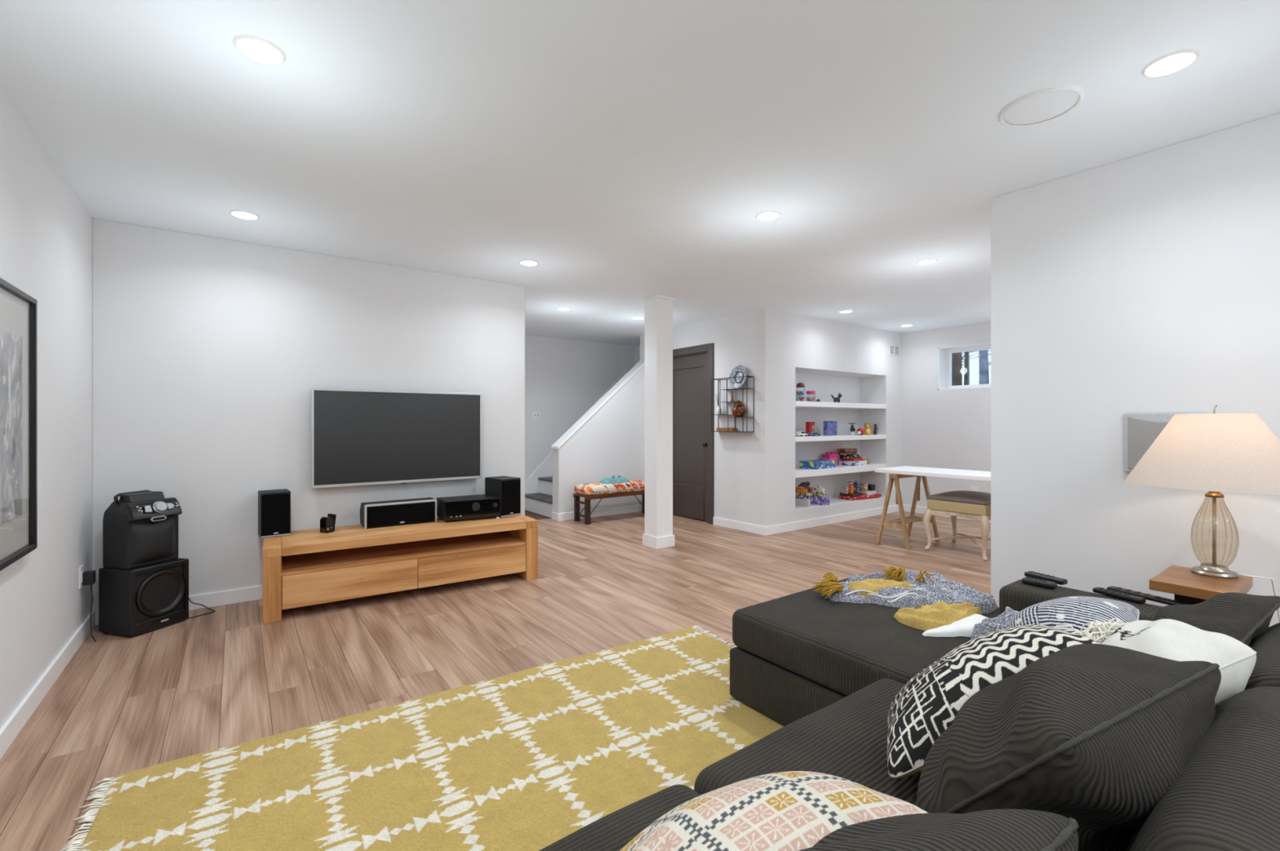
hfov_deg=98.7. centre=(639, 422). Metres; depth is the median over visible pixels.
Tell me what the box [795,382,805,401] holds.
jar
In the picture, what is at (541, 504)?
staircase
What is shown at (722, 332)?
wall
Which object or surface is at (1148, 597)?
remote control
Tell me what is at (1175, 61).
recessed light
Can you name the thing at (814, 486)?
game box
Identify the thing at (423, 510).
speaker
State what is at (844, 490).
game box
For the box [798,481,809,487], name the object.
creature
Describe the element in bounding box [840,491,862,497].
game box
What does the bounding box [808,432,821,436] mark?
toy car
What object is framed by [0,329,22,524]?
print
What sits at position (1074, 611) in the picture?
pillow
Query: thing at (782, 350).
wall
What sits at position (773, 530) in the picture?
baseboard
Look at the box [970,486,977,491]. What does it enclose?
wall outlet
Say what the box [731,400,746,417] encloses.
lidded jar
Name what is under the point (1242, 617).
pillow
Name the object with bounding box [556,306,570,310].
recessed light
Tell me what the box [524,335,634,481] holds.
wall
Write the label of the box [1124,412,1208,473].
wall speaker
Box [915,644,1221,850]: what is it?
pillow
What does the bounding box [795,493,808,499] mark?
game box
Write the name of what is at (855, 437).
niche shelf
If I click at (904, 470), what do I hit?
desk
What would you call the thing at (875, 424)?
figurine
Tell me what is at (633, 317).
recessed light
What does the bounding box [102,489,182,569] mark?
boombox
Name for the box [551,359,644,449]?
trim
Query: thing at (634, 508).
baseboard
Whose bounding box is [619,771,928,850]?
pillow
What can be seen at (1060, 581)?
remote control
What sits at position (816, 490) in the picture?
game box
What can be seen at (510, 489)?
grille
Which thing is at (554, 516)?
baseboard
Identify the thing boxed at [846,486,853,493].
game box
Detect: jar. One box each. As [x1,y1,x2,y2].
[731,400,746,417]
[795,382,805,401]
[806,391,815,401]
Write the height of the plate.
0.253 m
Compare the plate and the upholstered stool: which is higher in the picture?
the plate
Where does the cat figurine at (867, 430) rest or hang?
on the niche shelf at (855, 437)
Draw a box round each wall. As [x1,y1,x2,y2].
[0,88,92,728]
[92,218,524,609]
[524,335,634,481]
[552,364,644,513]
[634,345,639,365]
[640,315,737,521]
[737,308,901,527]
[901,321,991,507]
[991,113,1279,627]
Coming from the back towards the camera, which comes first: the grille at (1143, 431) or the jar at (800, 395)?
the jar at (800, 395)
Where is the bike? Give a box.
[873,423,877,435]
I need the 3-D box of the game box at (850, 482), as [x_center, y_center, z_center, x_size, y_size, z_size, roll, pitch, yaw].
[2.678,0.776,6.991,0.040,0.070,0.050,0,0,-36]
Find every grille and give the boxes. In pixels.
[131,518,175,564]
[501,480,520,515]
[1128,416,1168,469]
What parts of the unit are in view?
panel, drawer, panel, drawer, panel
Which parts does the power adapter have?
cord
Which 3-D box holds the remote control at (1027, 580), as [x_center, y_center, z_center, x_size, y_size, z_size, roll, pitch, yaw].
[1.573,0.631,2.166,0.042,0.024,0.109,0,0,-36]
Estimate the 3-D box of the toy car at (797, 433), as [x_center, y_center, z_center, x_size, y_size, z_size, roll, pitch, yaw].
[1.853,0.131,6.300,0.145,0.058,0.062,0,0,-36]
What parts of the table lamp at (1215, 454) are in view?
lamp shade, rod, glass, cord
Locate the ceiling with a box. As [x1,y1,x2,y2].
[0,0,1279,346]
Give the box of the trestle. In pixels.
[875,473,940,550]
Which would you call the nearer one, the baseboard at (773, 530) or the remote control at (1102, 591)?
the remote control at (1102, 591)
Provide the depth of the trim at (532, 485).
7.70 m
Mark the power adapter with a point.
(88, 577)
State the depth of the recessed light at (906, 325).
6.77 m
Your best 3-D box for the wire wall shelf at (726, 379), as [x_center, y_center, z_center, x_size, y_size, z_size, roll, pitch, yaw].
[1.025,-0.197,6.122,0.114,0.604,0.548,0,0,-36]
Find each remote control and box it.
[1022,577,1057,589]
[1024,571,1067,585]
[1093,587,1146,604]
[1106,586,1187,605]
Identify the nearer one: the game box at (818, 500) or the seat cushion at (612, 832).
the seat cushion at (612, 832)
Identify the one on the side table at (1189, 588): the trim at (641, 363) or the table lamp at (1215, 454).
the table lamp at (1215, 454)
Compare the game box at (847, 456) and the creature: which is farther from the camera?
the game box at (847, 456)
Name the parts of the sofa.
arm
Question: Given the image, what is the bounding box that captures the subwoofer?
[98,558,188,637]
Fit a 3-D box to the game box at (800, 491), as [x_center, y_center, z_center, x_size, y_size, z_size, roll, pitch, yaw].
[1.868,0.794,6.386,0.030,0.078,0.160,0,0,-36]
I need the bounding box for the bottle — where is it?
[715,406,721,414]
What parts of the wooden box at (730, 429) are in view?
lid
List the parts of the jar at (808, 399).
lid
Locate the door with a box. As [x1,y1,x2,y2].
[672,342,714,524]
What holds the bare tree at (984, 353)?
on the snow bank
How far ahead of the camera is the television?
4.14 m
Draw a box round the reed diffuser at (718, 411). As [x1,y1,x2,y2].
[715,393,721,414]
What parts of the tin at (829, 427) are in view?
lid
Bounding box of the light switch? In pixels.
[532,412,540,420]
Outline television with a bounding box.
[311,388,482,488]
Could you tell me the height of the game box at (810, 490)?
0.066 m
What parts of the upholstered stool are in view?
leg, leg, seat, leg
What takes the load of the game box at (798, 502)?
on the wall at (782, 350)
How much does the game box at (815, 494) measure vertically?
0.050 m
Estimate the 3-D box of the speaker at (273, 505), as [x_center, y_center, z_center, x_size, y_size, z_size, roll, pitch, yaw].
[-2.438,0.603,3.667,0.166,0.292,0.188,0,0,-39]
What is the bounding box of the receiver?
[435,494,500,522]
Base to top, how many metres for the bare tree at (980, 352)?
5.002 m
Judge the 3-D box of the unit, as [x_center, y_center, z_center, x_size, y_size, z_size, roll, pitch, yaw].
[-1.659,0.972,3.964,1.742,0.446,0.550,0,0,-33]
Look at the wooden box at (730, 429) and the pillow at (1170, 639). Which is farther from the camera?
the wooden box at (730, 429)
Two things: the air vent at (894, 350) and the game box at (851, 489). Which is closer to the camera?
the game box at (851, 489)
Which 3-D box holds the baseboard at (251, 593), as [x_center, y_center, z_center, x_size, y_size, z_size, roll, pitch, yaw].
[-2.105,1.149,4.052,2.740,0.092,0.014,0,0,-36]
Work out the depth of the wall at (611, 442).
7.08 m
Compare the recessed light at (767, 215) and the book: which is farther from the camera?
the book
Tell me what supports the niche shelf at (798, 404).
attached to the wall at (782, 350)
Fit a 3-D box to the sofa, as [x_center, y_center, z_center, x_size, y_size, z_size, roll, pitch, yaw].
[0.578,0.857,1.389,2.834,0.677,1.820,0,0,-36]
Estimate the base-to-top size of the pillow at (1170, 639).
0.209 m
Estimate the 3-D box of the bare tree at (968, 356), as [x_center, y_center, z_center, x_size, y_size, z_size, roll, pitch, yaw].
[8.878,-4.431,14.712,2.525,7.002,2.922,0,0,-36]
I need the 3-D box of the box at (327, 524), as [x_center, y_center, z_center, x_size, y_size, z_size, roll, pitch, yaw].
[-2.142,0.691,3.771,0.099,0.116,0.082,0,0,26]
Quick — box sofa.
[538,574,1279,850]
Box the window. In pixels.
[937,342,991,390]
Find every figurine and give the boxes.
[728,391,734,401]
[863,422,872,435]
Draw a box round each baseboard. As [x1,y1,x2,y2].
[0,609,95,759]
[95,585,262,625]
[551,511,558,521]
[557,504,642,521]
[713,516,765,536]
[765,505,899,535]
[902,504,991,523]
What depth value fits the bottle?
6.27 m
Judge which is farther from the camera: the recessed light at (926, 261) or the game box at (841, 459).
the game box at (841, 459)
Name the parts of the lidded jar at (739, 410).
lid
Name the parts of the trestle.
leg, height post, leg, rail, leg, height post, leg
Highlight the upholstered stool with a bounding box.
[922,490,991,561]
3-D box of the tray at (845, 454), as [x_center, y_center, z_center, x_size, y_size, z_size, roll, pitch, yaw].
[2.648,0.391,7.031,0.246,0.034,0.116,0,0,-33]
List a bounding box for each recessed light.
[229,209,259,219]
[232,34,286,65]
[519,259,538,266]
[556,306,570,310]
[631,316,644,319]
[755,210,780,220]
[839,310,853,313]
[900,324,912,326]
[915,258,937,264]
[1141,48,1200,77]
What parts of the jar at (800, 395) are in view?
lid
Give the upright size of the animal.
0.129 m
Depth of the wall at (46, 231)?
2.50 m
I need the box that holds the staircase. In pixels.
[524,476,552,518]
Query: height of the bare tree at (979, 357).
7.001 m
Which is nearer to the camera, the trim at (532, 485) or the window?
the window
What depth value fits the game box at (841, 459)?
6.99 m
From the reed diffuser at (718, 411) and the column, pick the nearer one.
the column
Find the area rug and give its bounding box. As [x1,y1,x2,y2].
[60,625,785,850]
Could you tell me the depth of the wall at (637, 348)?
8.61 m
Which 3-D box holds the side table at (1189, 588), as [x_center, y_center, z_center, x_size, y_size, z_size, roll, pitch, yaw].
[2.035,0.880,1.994,0.352,0.630,0.216,0,0,-36]
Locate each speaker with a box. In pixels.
[257,488,290,538]
[360,497,436,528]
[484,475,520,517]
[1000,86,1083,126]
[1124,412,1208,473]
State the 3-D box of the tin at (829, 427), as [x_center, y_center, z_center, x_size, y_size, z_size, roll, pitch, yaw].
[2.342,0.071,6.770,0.245,0.178,0.057,0,0,-43]
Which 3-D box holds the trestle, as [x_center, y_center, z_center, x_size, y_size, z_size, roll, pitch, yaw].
[2.668,0.846,5.472,0.617,0.698,0.330,0,0,-36]
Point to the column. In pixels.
(658, 534)
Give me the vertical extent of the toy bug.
0.090 m
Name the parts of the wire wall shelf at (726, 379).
shelf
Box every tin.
[805,422,814,435]
[822,421,837,435]
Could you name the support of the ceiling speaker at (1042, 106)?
attached to the ceiling
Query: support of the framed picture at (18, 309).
attached to the wall at (46, 231)
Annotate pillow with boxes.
[599,475,630,484]
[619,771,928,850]
[798,808,1078,850]
[886,624,1099,778]
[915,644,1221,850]
[1006,596,1139,639]
[1053,617,1256,709]
[1152,592,1279,646]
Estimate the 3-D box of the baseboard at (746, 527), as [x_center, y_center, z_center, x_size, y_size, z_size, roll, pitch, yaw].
[1.092,1.149,6.115,0.014,0.092,0.787,0,0,-36]
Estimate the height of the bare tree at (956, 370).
4.543 m
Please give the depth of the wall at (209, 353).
3.70 m
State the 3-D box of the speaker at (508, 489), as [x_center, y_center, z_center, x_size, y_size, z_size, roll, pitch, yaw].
[-1.115,0.599,4.478,0.253,0.300,0.185,0,0,44]
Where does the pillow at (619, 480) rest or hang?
on the bench cushion at (591, 489)
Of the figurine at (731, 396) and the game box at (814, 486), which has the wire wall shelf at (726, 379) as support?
the figurine at (731, 396)
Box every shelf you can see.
[281,531,525,576]
[711,376,754,432]
[795,400,886,409]
[795,434,886,442]
[795,462,886,478]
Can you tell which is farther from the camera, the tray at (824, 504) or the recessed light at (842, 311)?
the tray at (824, 504)
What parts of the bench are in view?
leg, leg, rail, leg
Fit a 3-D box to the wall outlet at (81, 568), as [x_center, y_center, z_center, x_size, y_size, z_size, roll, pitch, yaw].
[-3.043,0.840,2.997,0.009,0.116,0.072,0,0,-36]
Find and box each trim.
[524,368,626,493]
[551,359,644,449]
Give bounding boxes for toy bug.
[857,428,863,435]
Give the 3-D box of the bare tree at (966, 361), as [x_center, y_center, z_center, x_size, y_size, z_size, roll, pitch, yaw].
[6.325,-3.031,10.189,2.526,5.004,2.382,0,0,-3]
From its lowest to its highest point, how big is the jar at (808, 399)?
0.130 m
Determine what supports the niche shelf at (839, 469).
attached to the wall at (782, 350)
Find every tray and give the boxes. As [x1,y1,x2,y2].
[795,492,807,495]
[795,503,809,507]
[810,502,829,506]
[836,453,857,455]
[839,463,866,466]
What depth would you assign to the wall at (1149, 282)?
2.50 m
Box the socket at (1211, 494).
[1204,491,1224,497]
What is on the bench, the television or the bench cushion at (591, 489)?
the bench cushion at (591, 489)
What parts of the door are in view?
handle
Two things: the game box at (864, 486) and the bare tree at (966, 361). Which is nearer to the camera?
the game box at (864, 486)
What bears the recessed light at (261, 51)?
in the ceiling
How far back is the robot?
6.98 m
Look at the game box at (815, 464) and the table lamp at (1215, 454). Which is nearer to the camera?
the table lamp at (1215, 454)
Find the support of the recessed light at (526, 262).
in the ceiling
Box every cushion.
[538,784,700,850]
[573,480,644,496]
[693,678,1125,850]
[732,574,999,696]
[1124,686,1279,850]
[1244,622,1279,690]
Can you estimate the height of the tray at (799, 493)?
0.035 m
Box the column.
[642,294,675,549]
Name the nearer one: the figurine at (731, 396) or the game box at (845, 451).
the figurine at (731, 396)
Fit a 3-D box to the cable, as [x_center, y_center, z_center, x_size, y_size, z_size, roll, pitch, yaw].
[-2.748,1.095,3.419,0.078,0.201,0.165,0,0,30]
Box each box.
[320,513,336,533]
[715,427,737,431]
[795,487,807,495]
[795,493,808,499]
[795,497,810,507]
[799,459,835,470]
[804,486,813,493]
[809,495,829,506]
[812,491,826,497]
[813,485,822,488]
[813,488,825,492]
[822,451,837,466]
[836,448,857,455]
[839,454,860,458]
[839,460,866,466]
[839,493,881,501]
[840,457,865,461]
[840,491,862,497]
[841,486,848,493]
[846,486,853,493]
[848,480,853,486]
[853,480,860,492]
[860,483,867,491]
[867,484,875,490]
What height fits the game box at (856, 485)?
0.135 m
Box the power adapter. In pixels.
[82,570,96,642]
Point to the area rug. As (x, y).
(526, 760)
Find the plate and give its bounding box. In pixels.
[728,365,746,388]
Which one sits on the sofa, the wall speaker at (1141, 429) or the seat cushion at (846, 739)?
the seat cushion at (846, 739)
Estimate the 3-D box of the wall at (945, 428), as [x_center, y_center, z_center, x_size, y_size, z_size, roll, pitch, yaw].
[5.308,-0.005,5.254,0.300,2.400,6.210,0,0,-36]
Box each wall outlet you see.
[79,564,83,589]
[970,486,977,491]
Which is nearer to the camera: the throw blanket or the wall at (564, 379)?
the throw blanket
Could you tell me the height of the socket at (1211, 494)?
0.072 m
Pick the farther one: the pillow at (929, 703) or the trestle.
the trestle
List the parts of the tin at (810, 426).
label panel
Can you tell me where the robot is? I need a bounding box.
[848,422,857,435]
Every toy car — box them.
[795,431,807,436]
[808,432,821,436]
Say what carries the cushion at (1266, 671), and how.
on the sofa
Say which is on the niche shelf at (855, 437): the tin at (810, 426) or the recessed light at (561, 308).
the tin at (810, 426)
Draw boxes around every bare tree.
[951,351,973,386]
[960,350,991,384]
[960,351,968,385]
[960,351,980,385]
[961,351,980,384]
[961,355,969,385]
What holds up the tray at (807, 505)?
on the game box at (798, 502)
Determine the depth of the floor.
3.00 m
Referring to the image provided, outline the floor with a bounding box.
[0,510,991,850]
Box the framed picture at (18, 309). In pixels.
[0,277,37,571]
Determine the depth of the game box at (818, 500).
6.50 m
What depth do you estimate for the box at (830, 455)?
6.88 m
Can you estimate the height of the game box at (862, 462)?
0.055 m
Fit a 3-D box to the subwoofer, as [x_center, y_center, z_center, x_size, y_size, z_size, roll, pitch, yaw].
[-2.888,1.007,3.213,0.266,0.376,0.305,0,0,16]
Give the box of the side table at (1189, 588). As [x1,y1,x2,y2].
[1149,564,1253,604]
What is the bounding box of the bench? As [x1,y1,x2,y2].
[573,490,644,524]
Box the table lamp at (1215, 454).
[1124,405,1279,622]
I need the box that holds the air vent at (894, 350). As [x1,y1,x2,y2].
[888,344,899,356]
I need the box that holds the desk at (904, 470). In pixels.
[875,466,991,481]
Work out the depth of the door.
6.78 m
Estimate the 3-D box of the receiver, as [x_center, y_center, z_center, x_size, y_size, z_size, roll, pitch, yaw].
[-1.351,0.670,4.321,0.424,0.158,0.316,0,0,-32]
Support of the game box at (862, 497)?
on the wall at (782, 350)
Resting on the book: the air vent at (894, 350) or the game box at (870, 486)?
the game box at (870, 486)
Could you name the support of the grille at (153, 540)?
attached to the boombox
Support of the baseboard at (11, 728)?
attached to the wall at (46, 231)
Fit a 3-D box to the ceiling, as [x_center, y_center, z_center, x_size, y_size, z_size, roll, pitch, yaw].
[1.192,-1.255,4.001,8.350,0.100,9.350,0,0,-36]
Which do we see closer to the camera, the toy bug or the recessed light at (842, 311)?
the recessed light at (842, 311)
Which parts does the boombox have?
handle, lid, control panel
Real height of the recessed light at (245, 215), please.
0.008 m
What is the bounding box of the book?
[860,490,875,495]
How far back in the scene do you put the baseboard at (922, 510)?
7.20 m
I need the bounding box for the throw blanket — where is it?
[812,565,1018,639]
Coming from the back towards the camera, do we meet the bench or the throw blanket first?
the bench
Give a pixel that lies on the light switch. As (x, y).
(535, 415)
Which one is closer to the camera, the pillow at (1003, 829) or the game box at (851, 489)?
the pillow at (1003, 829)
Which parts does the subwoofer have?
frame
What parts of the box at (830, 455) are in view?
lid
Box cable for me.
[187,597,215,618]
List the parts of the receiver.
knob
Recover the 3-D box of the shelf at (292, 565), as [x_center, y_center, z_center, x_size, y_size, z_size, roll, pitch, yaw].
[-1.659,0.918,3.964,1.554,0.018,0.510,0,0,-33]
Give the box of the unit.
[262,514,537,624]
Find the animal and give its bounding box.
[831,392,841,402]
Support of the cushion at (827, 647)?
on the sofa

